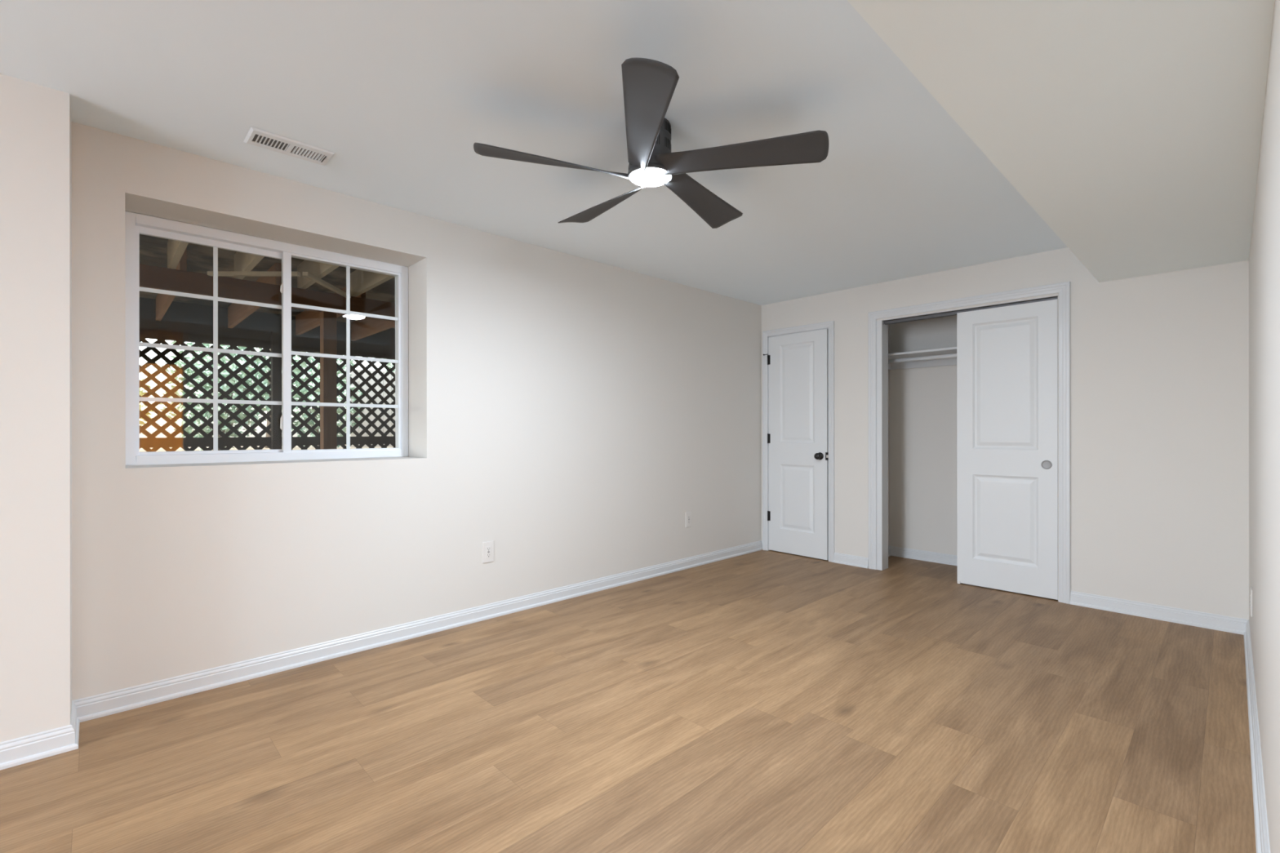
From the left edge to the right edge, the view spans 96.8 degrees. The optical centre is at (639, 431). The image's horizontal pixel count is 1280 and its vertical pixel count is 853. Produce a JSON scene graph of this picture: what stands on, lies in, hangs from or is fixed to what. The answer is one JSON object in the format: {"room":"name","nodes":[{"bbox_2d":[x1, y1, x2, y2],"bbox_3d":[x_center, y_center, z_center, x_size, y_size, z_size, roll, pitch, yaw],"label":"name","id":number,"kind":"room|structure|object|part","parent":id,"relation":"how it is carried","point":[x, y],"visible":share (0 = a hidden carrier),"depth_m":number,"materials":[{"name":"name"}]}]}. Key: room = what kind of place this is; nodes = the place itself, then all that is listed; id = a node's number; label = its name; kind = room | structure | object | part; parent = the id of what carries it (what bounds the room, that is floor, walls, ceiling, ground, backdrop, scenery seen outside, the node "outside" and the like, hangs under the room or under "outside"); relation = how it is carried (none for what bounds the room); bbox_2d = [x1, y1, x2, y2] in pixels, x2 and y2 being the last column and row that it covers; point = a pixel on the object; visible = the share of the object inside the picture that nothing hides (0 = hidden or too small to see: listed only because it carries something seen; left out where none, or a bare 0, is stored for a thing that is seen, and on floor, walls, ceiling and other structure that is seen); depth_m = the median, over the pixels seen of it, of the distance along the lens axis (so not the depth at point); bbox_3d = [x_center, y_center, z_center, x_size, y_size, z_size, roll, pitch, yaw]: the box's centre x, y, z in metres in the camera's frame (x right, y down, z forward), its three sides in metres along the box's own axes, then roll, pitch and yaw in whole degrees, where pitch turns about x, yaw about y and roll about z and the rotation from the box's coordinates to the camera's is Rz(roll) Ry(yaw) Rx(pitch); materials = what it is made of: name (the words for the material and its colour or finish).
{"room":"empty bedroom","nodes":[
{"label":"empty bedroom","id":0,"kind":"room"},
{"bbox_2d":[0,73,71,742],"bbox_3d":[-3.894,-0.035,0.382,4.964,2.317,0.250,0,0,-44],"label":"wall","id":1,"kind":"structure","parent":0,"point":[36,120],"depth_m":1.95,"materials":[{"name":"white paint"}]},
{"bbox_2d":[71,121,761,700],"bbox_3d":[-2.162,-0.037,2.467,10.350,2.317,0.360,0,0,-44],"label":"wall","id":2,"kind":"structure","parent":0,"point":[568,414],"depth_m":3.17,"materials":[{"name":"white paint"}]},
{"bbox_2d":[124,210,408,465],"bbox_3d":[-1.839,-0.409,2.942,1.239,1.118,0.093,0,0,-44],"label":"window","id":3,"kind":"structure","parent":2,"relation":"in","point":[135,224],"depth_m":2.83,"materials":[{"name":"white plastic"}]},
{"bbox_3d":[-2.049,-0.406,2.745,0.610,1.051,0.021,0,0,-44],"label":"sash","id":4,"kind":"part","parent":3,"relation":"part of","materials":[{"name":"white plastic"}]},
{"bbox_2d":[139,246,282,450],"bbox_3d":[-2.049,-0.399,2.745,0.556,0.982,0.008,0,0,-44],"label":"grille","id":5,"kind":"object","parent":3,"relation":"attached to","point":[215,298],"depth_m":2.74,"materials":[{"name":"white plastic"}]},
{"bbox_3d":[-1.611,-0.408,3.127,0.615,1.054,0.028,0,0,-44],"label":"sash","id":6,"kind":"part","parent":3,"relation":"part of","materials":[{"name":"white plastic"}]},
{"bbox_2d":[291,266,398,448],"bbox_3d":[-1.610,-0.407,3.128,0.545,1.005,0.008,0,0,-44],"label":"grille","id":7,"kind":"object","parent":3,"relation":"attached to","point":[377,269],"depth_m":3.13,"materials":[{"name":"white plastic"}]},
{"bbox_2d":[0,540,762,770],"bbox_3d":[-2.213,1.080,1.979,9.600,0.084,0.271,0,0,-44],"label":"baseboard","id":8,"kind":"structure","parent":2,"relation":"attached to","point":[22,750],"depth_m":2.69,"materials":[{"name":"white wood"}]},
{"bbox_2d":[482,541,493,563],"bbox_3d":[-0.911,0.724,3.413,0.071,0.125,0.007,0,0,-44],"label":"wall outlet","id":9,"kind":"object","parent":2,"relation":"attached to","point":[487,547],"visible":1,"depth_m":3.41,"materials":[{"name":"white plastic"}]},
{"bbox_2d":[485,546,491,558],"bbox_3d":[-0.909,0.724,3.412,0.034,0.067,0.003,0,0,-44],"label":"socket","id":10,"kind":"object","parent":9,"relation":"attached to","point":[488,548],"depth_m":3.41,"materials":[{"name":"white plastic"}]},
{"bbox_2d":[685,511,691,527],"bbox_3d":[0.400,0.724,4.672,0.071,0.125,0.007,0,0,-44],"label":"wall outlet","id":11,"kind":"object","parent":2,"relation":"attached to","point":[688,514],"visible":1,"depth_m":4.67,"materials":[{"name":"white plastic"}]},
{"bbox_2d":[687,515,690,524],"bbox_3d":[0.401,0.724,4.670,0.034,0.067,0.003,0,0,-44],"label":"socket","id":12,"kind":"object","parent":11,"relation":"attached to","point":[688,516],"depth_m":4.67,"materials":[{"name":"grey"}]},
{"bbox_2d":[0,0,1067,305],"bbox_3d":[0.055,-1.247,0.084,10.450,0.100,7.050,0,0,-44],"label":"ceiling","id":13,"kind":"structure","parent":0,"point":[402,92],"depth_m":2.12,"materials":[{"name":"white paint"}]},
{"bbox_2d":[243,126,335,165],"bbox_3d":[-1.470,-1.190,2.390,0.304,0.010,0.162,0,0,-44],"label":"ceiling vent","id":14,"kind":"object","parent":13,"relation":"in","point":[255,136],"visible":1,"depth_m":2.38,"materials":[{"name":"white metal"}]},
{"bbox_2d":[473,57,828,228],"bbox_3d":[0.039,-1.090,2.259,1.274,0.214,1.272,0,0,-44],"label":"ceiling fan","id":15,"kind":"object","parent":13,"relation":"hanging from","point":[649,85],"visible":1,"depth_m":2.09,"materials":[{"name":"grey"}]},
{"bbox_3d":[-0.299,-1.011,2.123,0.619,0.052,0.163,0,0,-17],"label":"fan blade","id":16,"kind":"part","parent":15,"relation":"part of","materials":[{"name":"grey wood"}]},
{"bbox_3d":[-0.162,-1.011,2.517,0.163,0.052,0.619,0,0,-35],"label":"fan blade","id":17,"kind":"part","parent":15,"relation":"part of","materials":[{"name":"grey wood"}]},
{"bbox_2d":[629,168,671,186],"bbox_3d":[0.040,-0.991,2.225,0.161,0.017,0.161,0,0,-44],"label":"diffuser","id":18,"kind":"object","parent":15,"relation":"attached to","point":[643,177],"depth_m":2.20,"materials":[{"name":"white glass"}]},
{"bbox_3d":[0.032,-1.011,1.871,0.163,0.052,0.619,0,0,1],"label":"fan blade","id":19,"kind":"part","parent":15,"relation":"part of","materials":[{"name":"grey wood"}]},
{"bbox_3d":[0.255,-1.011,2.508,0.163,0.052,0.619,0,0,37],"label":"fan blade","id":20,"kind":"part","parent":15,"relation":"part of","materials":[{"name":"grey"}]},
{"bbox_3d":[0.375,-1.011,2.108,0.619,0.052,0.163,0,0,19],"label":"fan blade","id":21,"kind":"part","parent":15,"relation":"part of","materials":[{"name":"grey wood"}]},
{"bbox_2d":[0,550,1256,852],"bbox_3d":[0.057,1.170,0.084,10.450,0.100,7.050,0,0,-44],"label":"floor","id":22,"kind":"structure","parent":0,"point":[761,701],"depth_m":2.07,"materials":[{"name":"brown wood"}]},
{"bbox_2d":[888,315,957,555],"bbox_3d":[2.561,-0.041,4.561,0.635,2.317,3.162,0,0,-44],"label":"wall","id":23,"kind":"structure","parent":0,"point":[922,510],"depth_m":4.94,"materials":[{"name":"white paint"}]},
{"bbox_2d":[888,346,956,369],"bbox_3d":[2.681,-0.610,4.463,0.334,0.105,1.568,0,0,-44],"label":"closet shelf","id":24,"kind":"object","parent":23,"relation":"attached to","point":[944,356],"visible":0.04,"depth_m":4.77,"materials":[{"name":"white"}]},
{"bbox_3d":[2.583,-0.598,4.368,0.033,0.033,1.530,0,0,-44],"label":"hanging rod","id":25,"kind":"part","parent":24,"relation":"part of","materials":[{"name":"white metal"}]},
{"bbox_2d":[888,546,957,565],"bbox_3d":[2.622,1.076,4.405,0.505,0.084,1.570,0,0,-44],"label":"baseboard","id":26,"kind":"structure","parent":23,"relation":"attached to","point":[938,557],"depth_m":4.92,"materials":[{"name":"white wood"}]},
{"bbox_2d":[761,247,1248,619],"bbox_3d":[2.291,-0.040,4.301,0.115,2.317,3.162,0,0,-44],"label":"wall","id":27,"kind":"structure","parent":0,"point":[1159,362],"depth_m":3.46,"materials":[{"name":"white paint"}]},
{"bbox_2d":[763,328,828,559],"bbox_3d":[1.389,0.112,5.121,0.102,1.995,0.648,0,0,-43],"label":"door","id":28,"kind":"structure","parent":27,"relation":"in","point":[797,437],"depth_m":5.10,"materials":[{"name":"white paint"}]},
{"bbox_3d":[1.546,0.214,4.927,0.065,0.065,0.065,0,0,-43],"label":"knob","id":29,"kind":"part","parent":28,"relation":"part of","materials":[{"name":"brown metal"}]},
{"bbox_2d":[762,320,835,562],"bbox_3d":[1.453,0.086,5.160,0.134,2.066,0.718,0,0,-44],"label":"door frame","id":30,"kind":"structure","parent":27,"relation":"attached to","point":[829,326],"depth_m":5.19,"materials":[{"name":"white wood"}]},
{"bbox_2d":[833,552,868,568],"bbox_3d":[1.762,1.077,4.754,0.021,0.084,0.298,0,0,-44],"label":"baseboard","id":31,"kind":"structure","parent":27,"relation":"attached to","point":[842,558],"depth_m":4.75,"materials":[{"name":"white wood"}]},
{"bbox_2d":[868,281,1071,604],"bbox_3d":[2.371,0.073,4.205,0.136,2.090,1.330,0,0,-44],"label":"door frame","id":32,"kind":"structure","parent":27,"relation":"attached to","point":[1063,289],"depth_m":4.39,"materials":[{"name":"white wood"}]},
{"bbox_2d":[883,296,1057,324],"bbox_3d":[2.380,-0.881,4.190,0.032,0.026,1.161,0,0,-44],"label":"door track","id":33,"kind":"object","parent":27,"relation":"attached to","point":[953,313],"visible":0.68,"depth_m":4.24,"materials":[{"name":"grey metal"}]},
{"bbox_2d":[956,298,1057,599],"bbox_3d":[2.554,0.122,3.975,0.040,1.990,0.605,0,0,-44],"label":"door","id":34,"kind":"structure","parent":33,"relation":"hanging from","point":[1007,356],"depth_m":3.95,"materials":[{"name":"white paint"}]},
{"bbox_3d":[2.709,0.221,3.787,0.004,0.060,0.060,0,0,-44],"label":"finger pull","id":35,"kind":"part","parent":34,"relation":"part of","materials":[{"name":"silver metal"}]},
{"bbox_2d":[847,0,1274,282],"bbox_3d":[-0.321,-1.067,0.007,9.600,0.260,0.704,0,0,-44],"label":"ceiling","id":36,"kind":"structure","parent":0,"point":[1132,129],"depth_m":1.62,"materials":[{"name":"white paint"}]},
{"bbox_2d":[1248,0,1279,852],"bbox_3d":[0.194,-0.039,0.013,10.350,2.317,0.120,0,0,-44],"label":"wall","id":37,"kind":"structure","parent":0,"point":[1264,248],"depth_m":1.53,"materials":[{"name":"white paint"}]},
{"bbox_2d":[1070,591,1270,852],"bbox_3d":[1.668,1.077,2.059,3.890,0.084,0.792,0,0,-44],"label":"baseboard","id":38,"kind":"structure","parent":37,"relation":"attached to","point":[1188,617],"depth_m":3.14,"materials":[{"name":"white wood"}]},
{"bbox_2d":[1249,586,1252,617],"bbox_3d":[2.826,0.788,2.628,0.071,0.125,0.007,0,0,-44],"label":"wall outlet","id":39,"kind":"object","parent":37,"relation":"attached to","point":[1251,593],"visible":0.99,"depth_m":2.60,"materials":[{"name":"white plastic"}]},
{"bbox_3d":[2.827,0.788,2.628,0.071,0.125,0.005,0,0,-44],"label":"plate","id":40,"kind":"part","parent":39,"relation":"part of","materials":[{"name":"white plastic"}]},
{"label":"outside","id":41,"kind":"structure","parent":0,"visible":0},
{"bbox_2d":[139,234,395,328],"bbox_3d":[-2.743,-1.336,5.128,11.000,0.027,4.142,0,0,-44],"label":"deck","id":42,"kind":"object","parent":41,"point":[153,250],"visible":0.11,"depth_m":4.62,"materials":[{"name":"brown wood"}]},
{"bbox_2d":[155,247,186,320],"bbox_3d":[-4.023,-1.211,4.851,0.038,0.219,2.205,0,0,-44],"label":"joist","id":43,"kind":"object","parent":42,"relation":"attached to","point":[163,301],"visible":0.5,"depth_m":4.97,"materials":[{"name":"brown wood"}]},
{"bbox_2d":[167,239,188,269],"bbox_3d":[-2.731,-1.225,3.405,0.038,0.194,1.650,0,0,-44],"label":"joist","id":44,"kind":"object","parent":42,"relation":"attached to","point":[175,249],"visible":0.29,"depth_m":3.71,"materials":[{"name":"beige wood"}]},
{"bbox_2d":[234,251,264,279],"bbox_3d":[-2.454,-1.225,3.671,0.038,0.194,1.650,0,0,-44],"label":"joist","id":45,"kind":"object","parent":42,"relation":"attached to","point":[242,261],"visible":0.29,"depth_m":3.96,"materials":[{"name":"beige wood"}]},
{"bbox_2d":[207,271,300,276],"bbox_3d":[-2.726,-1.114,4.013,0.630,0.026,0.034,0,0,-1],"label":"brace","id":46,"kind":"object","parent":45,"relation":"attached to","point":[254,273],"visible":1,"depth_m":4.00,"materials":[{"name":"beige wood"}]},
{"bbox_2d":[227,262,281,328],"bbox_3d":[-3.601,-1.212,5.256,0.038,0.219,2.205,0,0,-44],"label":"joist","id":47,"kind":"object","parent":42,"relation":"attached to","point":[237,313],"visible":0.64,"depth_m":5.37,"materials":[{"name":"brown wood"}]},
{"bbox_2d":[139,263,395,321],"bbox_3d":[-2.236,-1.054,4.961,10.500,0.146,0.090,0,0,-44],"label":"beam","id":48,"kind":"structure","parent":42,"relation":"attached to","point":[150,277],"depth_m":4.24,"materials":[{"name":"brown wood"}]},
{"bbox_2d":[139,297,395,359],"bbox_3d":[-4.044,-1.139,6.483,11.000,0.415,0.080,0,0,-44],"label":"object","id":49,"kind":"object","parent":42,"relation":"attached to","point":[180,319],"visible":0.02,"depth_m":6.15,"materials":[{"name":"black wood"}]},
{"bbox_2d":[297,259,338,288],"bbox_3d":[-2.154,-1.225,3.959,0.038,0.194,1.650,0,0,-44],"label":"joist","id":50,"kind":"object","parent":42,"relation":"attached to","point":[320,270],"visible":0.29,"depth_m":4.26,"materials":[{"name":"beige wood"}]},
{"bbox_2d":[302,271,351,297],"bbox_3d":[-2.383,-1.114,4.349,0.036,0.026,0.681,0,0,-4],"label":"brace","id":51,"kind":"object","parent":50,"relation":"attached to","point":[307,274],"visible":0.79,"depth_m":4.26,"materials":[{"name":"beige wood"}]},
{"bbox_2d":[295,286,365,335],"bbox_3d":[-3.146,-1.212,5.692,0.038,0.219,2.205,0,0,-44],"label":"joist","id":52,"kind":"object","parent":42,"relation":"attached to","point":[306,321],"visible":0.36,"depth_m":6.09,"materials":[{"name":"brown wood"}]},
{"bbox_2d":[350,269,394,297],"bbox_3d":[-1.884,-1.225,4.218,0.038,0.194,1.650,0,0,-44],"label":"joist","id":53,"kind":"object","parent":42,"relation":"attached to","point":[361,281],"visible":0.14,"depth_m":4.52,"materials":[{"name":"beige wood"}]},
{"bbox_2d":[351,317,395,341],"bbox_3d":[-2.721,-1.212,6.101,0.038,0.219,2.205,0,0,-44],"label":"joist","id":54,"kind":"object","parent":42,"relation":"attached to","point":[362,327],"visible":0.43,"depth_m":6.48,"materials":[{"name":"brown wood"}]},
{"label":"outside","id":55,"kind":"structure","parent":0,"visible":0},
{"bbox_2d":[139,444,393,452],"bbox_3d":[-7.396,0.426,8.531,24.000,0.200,15.640,0,0,-44],"label":"ground","id":56,"kind":"structure","parent":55,"point":[296,447],"depth_m":10.88,"materials":[{"name":"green plant"}]},
{"bbox_2d":[139,377,152,434],"bbox_3d":[-6.624,-0.320,6.808,1.252,1.299,1.489,0,0,-44],"label":"leafy shrub","id":57,"kind":"object","parent":56,"relation":"on","point":[141,393],"visible":0.02,"depth_m":7.00,"materials":[{"name":"yellow plant"}]},
{"bbox_2d":[159,342,268,450],"bbox_3d":[-6.026,-0.499,8.081,1.315,1.656,1.643,0,0,-44],"label":"leafy shrub","id":58,"kind":"object","parent":56,"relation":"on","point":[198,365],"visible":0.31,"depth_m":7.88,"materials":[{"name":"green plant"}]},
{"bbox_2d":[168,340,354,448],"bbox_3d":[-7.346,-1.752,11.383,3.402,4.157,3.668,0,0,-44],"label":"leafy tree","id":59,"kind":"object","parent":56,"relation":"on","point":[303,364],"visible":0.03,"depth_m":11.05,"materials":[{"name":"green plant"}]},
{"bbox_2d":[139,331,395,451],"bbox_3d":[-4.269,-0.336,6.141,8.628,1.308,0.048,0,0,-44],"label":"lattice screen","id":60,"kind":"object","parent":56,"relation":"on","point":[151,441],"visible":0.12,"depth_m":6.14,"materials":[{"name":"wood"}]},
{"bbox_3d":[-4.264,0.110,6.135,8.600,0.097,0.033,0,0,-44],"label":"rail","id":61,"kind":"part","parent":60,"relation":"part of","materials":[{"name":"brown wood"}]},
{"bbox_2d":[271,330,281,449],"bbox_3d":[-4.017,-0.389,6.279,0.085,1.424,0.088,0,0,-44],"label":"post","id":62,"kind":"object","parent":56,"relation":"on","point":[276,336],"visible":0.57,"depth_m":6.25,"materials":[{"name":"brown wood"}]},
{"bbox_2d":[291,364,364,447],"bbox_3d":[-4.898,-0.366,8.742,1.201,1.388,1.417,0,0,-44],"label":"leafy shrub","id":63,"kind":"object","parent":56,"relation":"on","point":[304,390],"visible":0.21,"depth_m":8.56,"materials":[{"name":"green plant"}]},
{"bbox_2d":[320,311,337,448],"bbox_3d":[-2.552,-0.329,4.655,0.100,1.302,0.096,0,0,-44],"label":"post","id":64,"kind":"object","parent":56,"relation":"on","point":[328,340],"visible":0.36,"depth_m":4.62,"materials":[{"name":"brown wood"}]},
{"bbox_2d":[350,368,395,447],"bbox_3d":[-4.759,-0.421,10.694,1.300,1.410,0.065,0,0,-44],"label":"fence","id":65,"kind":"object","parent":56,"relation":"on","point":[365,387],"visible":0.17,"depth_m":10.51,"materials":[{"name":"wood"}]},
{"bbox_2d":[382,358,395,372],"bbox_3d":[-4.396,-1.749,13.654,3.476,4.146,3.677,0,0,-44],"label":"leafy tree","id":66,"kind":"object","parent":56,"relation":"on","point":[389,363],"visible":0.02,"depth_m":13.11,"materials":[{"name":"green plant"}]}
]}

